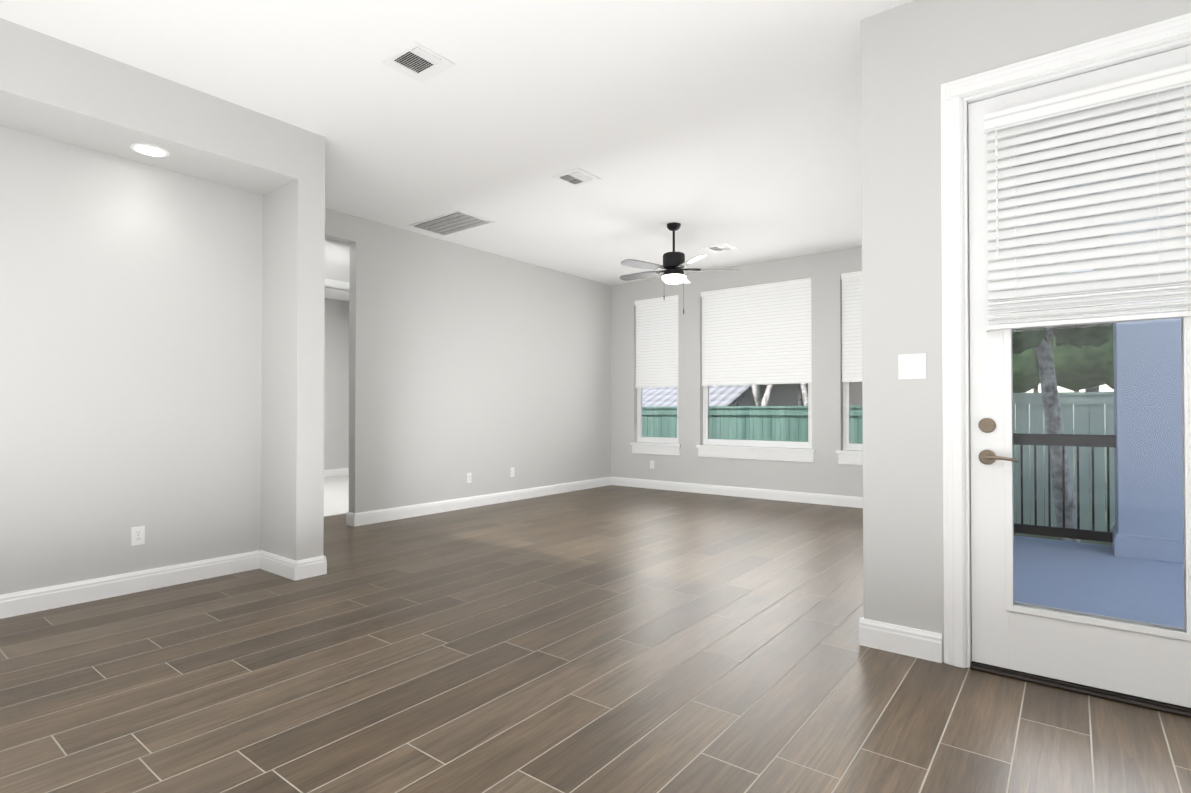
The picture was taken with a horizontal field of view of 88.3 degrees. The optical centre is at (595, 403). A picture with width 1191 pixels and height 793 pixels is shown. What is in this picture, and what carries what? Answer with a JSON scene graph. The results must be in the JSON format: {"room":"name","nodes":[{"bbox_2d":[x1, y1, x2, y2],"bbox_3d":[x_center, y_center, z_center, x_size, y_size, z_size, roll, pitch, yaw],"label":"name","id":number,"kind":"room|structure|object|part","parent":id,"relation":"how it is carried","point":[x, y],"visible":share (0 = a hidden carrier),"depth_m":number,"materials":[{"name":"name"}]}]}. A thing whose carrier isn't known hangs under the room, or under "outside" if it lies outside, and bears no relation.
{"room":"empty living room","nodes":[
{"label":"empty living room","id":0,"kind":"room"},
{"bbox_2d":[0,125,262,594],"bbox_3d":[-4.109,-0.363,2.393,0.150,3.050,5.320,0,-1,38],"label":"wall","id":1,"kind":"structure","parent":0,"point":[130,343],"depth_m":3.79,"materials":[{"name":"grey paint"}]},
{"bbox_2d":[0,551,255,618],"bbox_3d":[-3.988,1.098,2.397,0.016,0.127,5.140,0,-1,38],"label":"baseboard","id":2,"kind":"structure","parent":1,"relation":"attached to","point":[51,597],"depth_m":3.76,"materials":[{"name":"white wood"}]},
{"bbox_2d":[131,526,144,545],"bbox_3d":[-2.869,0.828,3.848,0.008,0.115,0.070,0,-1,38],"label":"outlet","id":3,"kind":"object","parent":1,"relation":"attached to","point":[138,535],"visible":1,"depth_m":3.85,"materials":[{"name":"white plastic"}]},
{"bbox_2d":[0,18,297,194],"bbox_3d":[-3.798,-1.715,2.261,0.520,0.350,5.170,0,-1,38],"label":"soffit","id":4,"kind":"structure","parent":0,"point":[53,88],"depth_m":3.48,"materials":[{"name":"grey paint"}]},
{"bbox_2d":[130,143,169,156],"bbox_3d":[-2.677,-1.520,3.687,0.196,0.006,0.196,0,-1,38],"label":"recessed light","id":5,"kind":"object","parent":4,"relation":"in","point":[149,150],"visible":1,"depth_m":3.68,"materials":[{"name":"white"}]},
{"bbox_2d":[261,127,324,560],"bbox_3d":[-2.567,-0.338,4.684,1.565,3.050,0.190,0,-1,38],"label":"wall","id":6,"kind":"structure","parent":0,"point":[292,430],"depth_m":4.23,"materials":[{"name":"grey paint"}]},
{"bbox_2d":[256,550,299,580],"bbox_3d":[-2.203,1.119,4.255,0.516,0.127,0.016,0,-1,38],"label":"baseboard","id":7,"kind":"structure","parent":6,"relation":"attached to","point":[279,565],"depth_m":4.23,"materials":[{"name":"white wood"}]},
{"bbox_2d":[300,555,326,575],"bbox_3d":[-2.452,1.124,4.709,1.466,0.127,0.016,0,-1,38],"label":"baseboard","id":8,"kind":"structure","parent":6,"relation":"attached to","point":[316,566],"depth_m":4.20,"materials":[{"name":"white wood"}]},
{"bbox_2d":[324,298,347,469],"bbox_3d":[-6.057,-0.295,8.704,0.150,3.050,5.700,0,-1,38],"label":"wall","id":9,"kind":"structure","parent":0,"point":[336,392],"depth_m":10.61,"materials":[{"name":"grey paint"}]},
{"bbox_2d":[324,468,347,476],"bbox_3d":[-5.992,1.166,8.637,0.016,0.127,5.400,0,-1,38],"label":"baseboard","id":10,"kind":"structure","parent":9,"relation":"attached to","point":[342,471],"depth_m":10.58,"materials":[{"name":"white"}]},
{"bbox_2d":[324,475,348,516],"bbox_3d":[-4.517,1.244,7.491,3.750,0.066,5.400,0,-1,38],"label":"floor carpet","id":11,"kind":"object","parent":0,"point":[336,495],"visible":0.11,"depth_m":8.15,"materials":[{"name":"grey carpet"}]},
{"bbox_2d":[325,238,349,282],"bbox_3d":[-3.036,-0.320,6.358,0.100,3.050,5.400,0,-1,38],"label":"wall","id":12,"kind":"structure","parent":0,"point":[337,260],"depth_m":6.62,"materials":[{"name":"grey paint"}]},
{"bbox_2d":[325,278,349,293],"bbox_3d":[-2.907,-0.061,6.508,0.116,2.535,1.070,0,-1,38],"label":"door frame","id":13,"kind":"structure","parent":12,"relation":"attached to","point":[337,286],"depth_m":6.61,"materials":[{"name":"white wood"}]},
{"bbox_2d":[348,302,348,467],"bbox_3d":[-2.572,-0.286,9.511,4.365,3.050,0.150,0,-1,38],"label":"wall","id":14,"kind":"structure","parent":0,"point":[348,302],"depth_m":10.79,"materials":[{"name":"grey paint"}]},
{"bbox_2d":[325,208,610,512],"bbox_3d":[-1.444,-0.310,7.312,0.115,3.050,5.340,0,-1,38],"label":"wall","id":15,"kind":"structure","parent":0,"point":[487,370],"depth_m":7.12,"materials":[{"name":"grey paint"}]},
{"bbox_2d":[346,512,351,525],"bbox_3d":[-1.687,1.149,7.076,0.031,0.127,2.526,0,-1,38],"label":"baseboard","id":16,"kind":"structure","parent":15,"relation":"attached to","point":[349,515],"depth_m":6.06,"materials":[{"name":"white wood"}]},
{"bbox_2d":[467,473,470,482],"bbox_3d":[-1.475,0.864,7.159,0.008,0.115,0.070,0,-1,38],"label":"electrical outlet","id":17,"kind":"object","parent":15,"relation":"attached to","point":[468,477],"visible":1,"depth_m":7.16,"materials":[{"name":"white plastic"}]},
{"bbox_2d":[352,477,611,526],"bbox_3d":[-1.066,1.156,7.676,0.016,0.127,4.236,0,-1,38],"label":"baseboard","id":18,"kind":"structure","parent":15,"relation":"attached to","point":[383,515],"depth_m":7.13,"materials":[{"name":"white wood"}]},
{"bbox_2d":[510,467,513,476],"bbox_3d":[-1.046,0.860,7.712,0.008,0.115,0.070,0,-1,38],"label":"electrical outlet","id":19,"kind":"object","parent":15,"relation":"attached to","point":[511,472],"visible":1,"depth_m":7.71,"materials":[{"name":"white plastic"}]},
{"bbox_2d":[0,0,1178,301],"bbox_3d":[-1.605,-1.930,4.061,12.900,0.120,11.000,0,-1,38],"label":"ceiling","id":20,"kind":"structure","parent":0,"point":[718,122],"depth_m":3.85,"materials":[{"name":"white paint"}]},
{"bbox_2d":[382,42,455,82],"bbox_3d":[-0.972,-1.869,3.379,0.305,0.016,0.260,0,-1,38],"label":"ceiling vent","id":21,"kind":"object","parent":20,"relation":"in","point":[418,62],"visible":1,"depth_m":3.37,"materials":[{"name":"white metal"}]},
{"bbox_2d":[409,210,494,235],"bbox_3d":[-1.474,-1.838,6.282,0.780,0.016,0.470,0,-1,38],"label":"ceiling vent","id":22,"kind":"object","parent":20,"relation":"in","point":[453,222],"visible":1,"depth_m":6.24,"materials":[{"name":"white metal"}]},
{"bbox_2d":[552,168,600,186],"bbox_3d":[-0.156,-1.851,5.037,0.285,0.016,0.285,0,-1,38],"label":"ceiling vent","id":23,"kind":"object","parent":20,"relation":"in","point":[576,177],"visible":1,"depth_m":5.02,"materials":[{"name":"white metal"}]},
{"bbox_2d":[619,222,734,313],"bbox_3d":[0.761,-1.383,6.343,1.223,0.925,1.270,0,-1,38],"label":"ceiling fan","id":24,"kind":"object","parent":20,"relation":"hanging from","point":[675,263],"visible":0.98,"depth_m":6.23,"materials":[{"name":"black metal"},{"name":"silver grey blades"},{"name":"frosted glass"}]},
{"bbox_3d":[0.805,-1.271,6.310,0.248,0.074,0.248,0,-1,38],"label":"lamp shade","id":25,"kind":"part","parent":24,"relation":"part of","materials":[{"name":"white glass"}]},
{"bbox_2d":[704,243,736,252],"bbox_3d":[1.469,-1.827,7.219,0.285,0.016,0.285,0,-1,38],"label":"ceiling vent","id":26,"kind":"object","parent":20,"relation":"in","point":[720,247],"visible":1,"depth_m":7.19,"materials":[{"name":"white metal"}]},
{"bbox_2d":[0,485,1190,792],"bbox_3d":[-0.065,1.197,2.831,9.000,0.060,11.000,0,-1,38],"label":"floor","id":27,"kind":"structure","parent":0,"point":[616,639],"depth_m":2.57,"materials":[{"name":"brown wood"}]},
{"bbox_2d":[611,247,862,496],"bbox_3d":[2.179,-0.303,7.974,5.025,3.050,0.150,0,-1,38],"label":"wall","id":28,"kind":"structure","parent":0,"point":[825,472],"depth_m":8.19,"materials":[{"name":"grey paint"}]},
{"bbox_2d":[650,460,653,468],"bbox_3d":[0.821,0.883,8.915,0.070,0.115,0.008,0,-1,38],"label":"electrical outlet","id":29,"kind":"object","parent":28,"relation":"attached to","point":[651,464],"visible":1,"depth_m":8.91,"materials":[{"name":"white plastic"}]},
{"bbox_2d":[630,442,680,455],"bbox_3d":[0.885,0.652,8.902,0.850,0.160,0.115,0,-1,38],"label":"window sill","id":30,"kind":"structure","parent":28,"relation":"attached to","point":[655,448],"depth_m":8.86,"materials":[{"name":"white"}]},
{"bbox_2d":[634,295,677,387],"bbox_3d":[0.889,-0.889,8.924,0.748,1.293,0.082,0,-1,38],"label":"window blind","id":31,"kind":"object","parent":28,"relation":"attached to","point":[656,331],"visible":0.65,"depth_m":8.93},
{"bbox_2d":[637,387,678,443],"bbox_3d":[0.940,-0.482,8.986,0.756,2.106,0.066,0,-1,38],"label":"window unit","id":32,"kind":"structure","parent":28,"relation":"in","point":[640,438],"depth_m":9.06,"materials":[{"name":"white plastic"}]},
{"bbox_2d":[612,477,862,507],"bbox_3d":[2.114,1.158,7.903,4.760,0.127,0.016,0,-1,38],"label":"baseboard","id":33,"kind":"structure","parent":28,"relation":"attached to","point":[803,497],"depth_m":8.01,"materials":[{"name":"white wood"}]},
{"bbox_2d":[700,278,811,385],"bbox_3d":[2.062,-0.899,8.014,1.518,1.293,0.082,0,-1,38],"label":"window blind","id":34,"kind":"object","parent":28,"relation":"attached to","point":[756,334],"visible":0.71,"depth_m":7.98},
{"bbox_2d":[696,445,815,462],"bbox_3d":[2.058,0.643,7.991,1.620,0.160,0.115,0,-1,38],"label":"window sill","id":35,"kind":"structure","parent":28,"relation":"attached to","point":[770,453],"depth_m":7.91,"materials":[{"name":"white"}]},
{"bbox_2d":[703,383,811,448],"bbox_3d":[2.113,-0.491,8.075,1.526,2.106,0.066,0,-1,38],"label":"window unit","id":36,"kind":"structure","parent":28,"relation":"in","point":[757,442],"depth_m":8.05,"materials":[{"name":"white plastic"}]},
{"bbox_2d":[836,450,862,464],"bbox_3d":[3.231,0.633,7.081,0.850,0.160,0.115,0,-1,38],"label":"window sill","id":37,"kind":"structure","parent":28,"relation":"attached to","point":[851,457],"depth_m":7.21,"materials":[{"name":"white"}]},
{"bbox_2d":[841,271,861,381],"bbox_3d":[3.235,-0.909,7.103,0.748,1.293,0.082,0,-1,38],"label":"window blind","id":38,"kind":"object","parent":28,"relation":"attached to","point":[851,282],"visible":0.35,"depth_m":7.26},
{"bbox_2d":[843,382,862,450],"bbox_3d":[3.286,-0.501,7.165,0.756,2.106,0.066,0,-1,38],"label":"window unit","id":39,"kind":"structure","parent":28,"relation":"in","point":[847,445],"depth_m":7.34,"materials":[{"name":"white plastic"}]},
{"bbox_2d":[861,0,1190,661],"bbox_3d":[2.732,-0.368,1.974,3.510,3.050,0.150,0,-1,38],"label":"wall","id":40,"kind":"structure","parent":0,"point":[915,54],"depth_m":2.86,"materials":[{"name":"grey paint"}]},
{"bbox_2d":[859,617,867,646],"bbox_3d":[2.632,1.123,4.703,0.016,0.127,4.396,0,-1,38],"label":"baseboard","id":41,"kind":"structure","parent":40,"relation":"attached to","point":[863,640],"depth_m":2.97,"materials":[{"name":"white wood"}]},
{"bbox_2d":[864,619,941,662],"bbox_3d":[1.427,1.103,2.866,0.335,0.127,0.016,0,-1,38],"label":"baseboard","id":42,"kind":"structure","parent":40,"relation":"attached to","point":[913,642],"depth_m":2.85,"materials":[{"name":"white wood"}]},
{"bbox_2d":[898,353,925,378],"bbox_3d":[1.470,-0.173,2.849,0.117,0.117,0.013,0,-1,38],"label":"switch plate","id":43,"kind":"object","parent":40,"relation":"attached to","point":[911,366],"visible":1,"depth_m":2.85,"materials":[{"name":"white plastic"}]},
{"bbox_2d":[940,13,1190,667],"bbox_3d":[2.027,-0.146,2.507,1.054,2.617,0.169,0,-1,38],"label":"door frame","id":44,"kind":"structure","parent":40,"relation":"attached to","point":[954,93],"depth_m":2.72,"materials":[{"name":"white wood"}]},
{"bbox_2d":[968,45,1190,707],"bbox_3d":[2.005,-0.104,2.472,0.855,2.495,0.132,0,-1,38],"label":"patio door","id":45,"kind":"structure","parent":40,"relation":"in","point":[1147,660],"depth_m":2.50,"materials":[{"name":"white paint"}]},
{"bbox_2d":[970,661,1190,717],"bbox_3d":[2.039,1.155,2.507,0.854,0.017,0.192,0,-1,38],"label":"door threshold sill","id":46,"kind":"structure","parent":40,"relation":"attached to","point":[1105,694],"depth_m":2.47,"materials":[{"name":"brown metal"}]},
{"label":"outside","id":47,"kind":"structure","parent":0,"visible":0},
{"bbox_2d":[1014,428,1110,545],"bbox_3d":[10.610,1.635,13.719,90.000,0.100,85.000,0,-1,38],"label":"ground","id":48,"kind":"structure","parent":47,"point":[1056,538],"depth_m":7.66,"materials":[{"name":"green plant"}]},
{"bbox_2d":[732,382,862,405],"bbox_3d":[4.005,0.048,19.498,14.500,3.200,8.000,0,-1,38],"label":"wall","id":49,"kind":"structure","parent":48,"relation":"on","point":[777,397],"depth_m":14.14,"materials":[{"name":"grey paint"}]},
{"bbox_2d":[642,385,750,406],"bbox_3d":[3.085,-1.735,18.333,15.300,4.260,11.800,0,-1,38],"label":"roof","id":50,"kind":"structure","parent":49,"relation":"on","point":[667,401],"depth_m":13.02,"materials":[{"name":"grey tile"}]},
{"bbox_2d":[642,392,1114,531],"bbox_3d":[3.755,0.705,8.939,23.047,1.655,0.095,0,-1,38],"label":"fence","id":51,"kind":"object","parent":48,"relation":"on","point":[1089,404],"depth_m":7.63,"materials":[{"name":"green wood"}]},
{"bbox_2d":[735,235,1113,541],"bbox_3d":[4.414,-1.740,9.651,12.636,6.581,9.380,0,-1,38],"label":"trees","id":52,"kind":"object","parent":48,"relation":"on","point":[1085,336],"depth_m":6.64,"materials":[{"name":"green plant"}]},
{"bbox_2d":[1014,536,1183,627],"bbox_3d":[4.636,1.332,2.858,5.110,0.270,3.610,0,-1,38],"label":"patio floor","id":53,"kind":"structure","parent":48,"relation":"on","point":[1064,583],"depth_m":4.18,"materials":[{"name":"blue concrete"}]},
{"bbox_2d":[1013,433,1115,542],"bbox_3d":[5.596,0.730,4.100,5.110,0.960,0.090,0,-1,38],"label":"railing","id":54,"kind":"object","parent":53,"relation":"on","point":[1107,536],"depth_m":5.28,"materials":[{"name":"black metal"}]},
{"bbox_2d":[1108,202,1183,563],"bbox_3d":[4.487,-0.170,4.965,0.480,2.780,0.480,0,-1,38],"label":"patio column","id":55,"kind":"structure","parent":53,"relation":"on","point":[1135,377],"depth_m":4.80,"materials":[{"name":"blue"}]},
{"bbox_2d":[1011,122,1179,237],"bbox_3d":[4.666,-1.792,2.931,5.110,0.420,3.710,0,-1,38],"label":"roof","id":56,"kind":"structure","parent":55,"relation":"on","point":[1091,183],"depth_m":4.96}
]}

